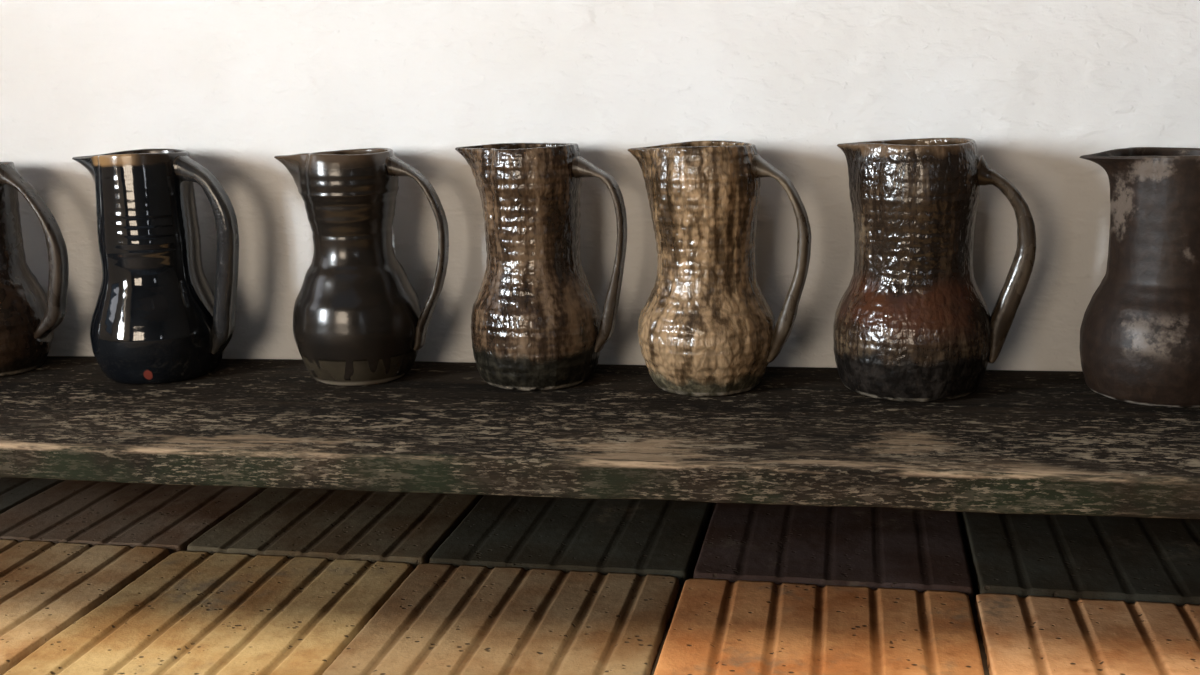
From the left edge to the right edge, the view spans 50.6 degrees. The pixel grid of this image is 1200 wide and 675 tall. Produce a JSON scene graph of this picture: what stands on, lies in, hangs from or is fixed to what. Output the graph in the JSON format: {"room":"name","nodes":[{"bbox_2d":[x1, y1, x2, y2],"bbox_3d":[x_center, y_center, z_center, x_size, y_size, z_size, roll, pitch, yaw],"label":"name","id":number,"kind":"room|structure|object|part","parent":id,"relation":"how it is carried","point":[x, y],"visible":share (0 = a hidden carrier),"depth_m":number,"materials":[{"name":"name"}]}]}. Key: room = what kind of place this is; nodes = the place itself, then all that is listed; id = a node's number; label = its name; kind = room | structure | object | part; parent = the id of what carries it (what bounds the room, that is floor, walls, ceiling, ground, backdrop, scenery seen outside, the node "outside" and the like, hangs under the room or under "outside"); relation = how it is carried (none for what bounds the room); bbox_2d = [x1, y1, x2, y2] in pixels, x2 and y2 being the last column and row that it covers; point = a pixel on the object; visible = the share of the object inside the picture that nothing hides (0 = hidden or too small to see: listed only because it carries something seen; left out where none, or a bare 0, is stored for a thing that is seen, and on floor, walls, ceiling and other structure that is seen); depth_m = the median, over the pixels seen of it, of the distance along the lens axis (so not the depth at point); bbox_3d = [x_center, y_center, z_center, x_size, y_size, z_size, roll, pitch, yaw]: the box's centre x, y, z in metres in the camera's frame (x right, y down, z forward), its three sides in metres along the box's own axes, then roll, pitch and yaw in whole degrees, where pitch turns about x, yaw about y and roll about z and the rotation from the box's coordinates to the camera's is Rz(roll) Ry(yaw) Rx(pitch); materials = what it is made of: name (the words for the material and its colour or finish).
{"room":"art studio","nodes":[
{"label":"art studio","id":0,"kind":"room"},
{"bbox_2d":[0,0,1199,371],"bbox_3d":[0.082,-0.942,1.515,4.200,2.350,0.200,1,12,10],"label":"wall","id":1,"kind":"structure","parent":0,"point":[1039,86],"depth_m":1.58,"materials":[{"name":"paint"}]},
{"bbox_2d":[0,478,1199,674],"bbox_3d":[-0.160,0.516,0.271,4.600,0.082,3.250,1,12,10],"label":"floor","id":2,"kind":"structure","parent":0,"point":[97,577],"depth_m":1.30,"materials":[{"name":"wood"}]},
{"bbox_2d":[0,356,1199,518],"bbox_3d":[0.069,0.148,1.432,2.870,0.146,0.409,1,12,10],"label":"shelf","id":3,"kind":"object","parent":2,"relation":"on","point":[1021,442],"visible":0.88,"depth_m":1.32,"materials":[{"name":"brown wood"}]},
{"bbox_2d":[0,162,68,376],"bbox_3d":[-0.801,-0.090,1.658,0.156,0.273,0.188,-12,16,-41],"label":"pitcher","id":4,"kind":"object","parent":3,"relation":"on","point":[29,317],"visible":1,"depth_m":1.64,"materials":[{"name":"brown ceramic"}]},
{"bbox_2d":[72,149,238,384],"bbox_3d":[-0.566,-0.093,1.613,0.166,0.285,0.182,-10,15,-36],"label":"pitcher","id":5,"kind":"object","parent":3,"relation":"on","point":[157,318],"visible":1,"depth_m":1.57,"materials":[{"name":"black ceramic"}]},
{"bbox_3d":[-0.639,-0.205,1.608,0.059,0.058,0.076,1,12,10],"label":"spout","id":6,"kind":"part","parent":5,"relation":"part of","materials":[{"name":"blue ceramic"}]},
{"bbox_3d":[-0.489,-0.103,1.598,0.077,0.252,0.037,1,12,10],"label":"handle","id":7,"kind":"part","parent":5,"relation":"part of","materials":[{"name":"black ceramic"}]},
{"bbox_2d":[274,148,448,385],"bbox_3d":[-0.294,-0.091,1.580,0.184,0.282,0.160,-7,13,-23],"label":"pitcher","id":8,"kind":"object","parent":3,"relation":"on","point":[359,319],"visible":1,"depth_m":1.53,"materials":[{"name":"black ceramic"}]},
{"bbox_3d":[-0.373,-0.200,1.564,0.058,0.058,0.076,1,12,10],"label":"spout","id":9,"kind":"part","parent":8,"relation":"part of","materials":[{"name":"black ceramic"}]},
{"bbox_3d":[-0.221,-0.102,1.555,0.073,0.240,0.036,1,12,10],"label":"handle","id":10,"kind":"part","parent":8,"relation":"part of","materials":[{"name":"brown ceramic"}]},
{"bbox_2d":[455,143,626,390],"bbox_3d":[-0.075,-0.088,1.527,0.159,0.286,0.177,-9,14,-33],"label":"pitcher","id":11,"kind":"object","parent":3,"relation":"on","point":[536,323],"visible":1,"depth_m":1.48,"materials":[{"name":"brown ceramic"}]},
{"bbox_3d":[-0.147,-0.201,1.523,0.053,0.058,0.078,1,12,10],"label":"spout","id":12,"kind":"part","parent":11,"relation":"part of","materials":[{"name":"brown ceramic"}]},
{"bbox_3d":[0.000,-0.099,1.509,0.066,0.235,0.038,1,12,10],"label":"handle","id":13,"kind":"part","parent":11,"relation":"part of","materials":[{"name":"brown ceramic"}]},
{"bbox_2d":[627,140,810,395],"bbox_3d":[0.134,-0.084,1.486,0.184,0.284,0.163,-5,12,-14],"label":"pitcher","id":14,"kind":"object","parent":3,"relation":"on","point":[707,327],"visible":1,"depth_m":1.43,"materials":[{"name":"brown ceramic"}]},
{"bbox_3d":[0.074,-0.194,1.471,0.061,0.058,0.061,-11,15,-37],"label":"spout","id":15,"kind":"part","parent":14,"relation":"part of","materials":[{"name":"brown ceramic"}]},
{"bbox_3d":[0.205,-0.088,1.449,0.071,0.239,0.036,3,13,22],"label":"handle","id":16,"kind":"part","parent":14,"relation":"part of","materials":[{"name":"brown ceramic"}]},
{"bbox_2d":[833,138,1035,401],"bbox_3d":[0.363,-0.080,1.438,0.177,0.283,0.198,-10,15,-36],"label":"pitcher","id":17,"kind":"object","parent":3,"relation":"on","point":[913,322],"visible":1,"depth_m":1.39,"materials":[{"name":"ceramic"}]},
{"bbox_3d":[0.290,-0.192,1.435,0.045,0.058,0.086,1,12,10],"label":"spout","id":18,"kind":"part","parent":17,"relation":"part of","materials":[{"name":"ceramic"}]},
{"bbox_3d":[0.447,-0.087,1.423,0.078,0.234,0.040,1,12,10],"label":"handle","id":19,"kind":"part","parent":17,"relation":"part of","materials":[{"name":"brown ceramic"}]},
{"bbox_2d":[1079,147,1199,407],"bbox_3d":[0.632,-0.070,1.391,0.181,0.269,0.194,-9,14,-33],"label":"pitcher","id":20,"kind":"object","parent":3,"relation":"on","point":[1140,328],"visible":1,"depth_m":1.34,"materials":[{"name":"brown ceramic"}]},
{"bbox_3d":[0.569,-0.173,1.377,0.072,0.056,0.070,-10,15,-35],"label":"spout","id":21,"kind":"part","parent":20,"relation":"part of","materials":[{"name":"brown ceramic"}]}
]}

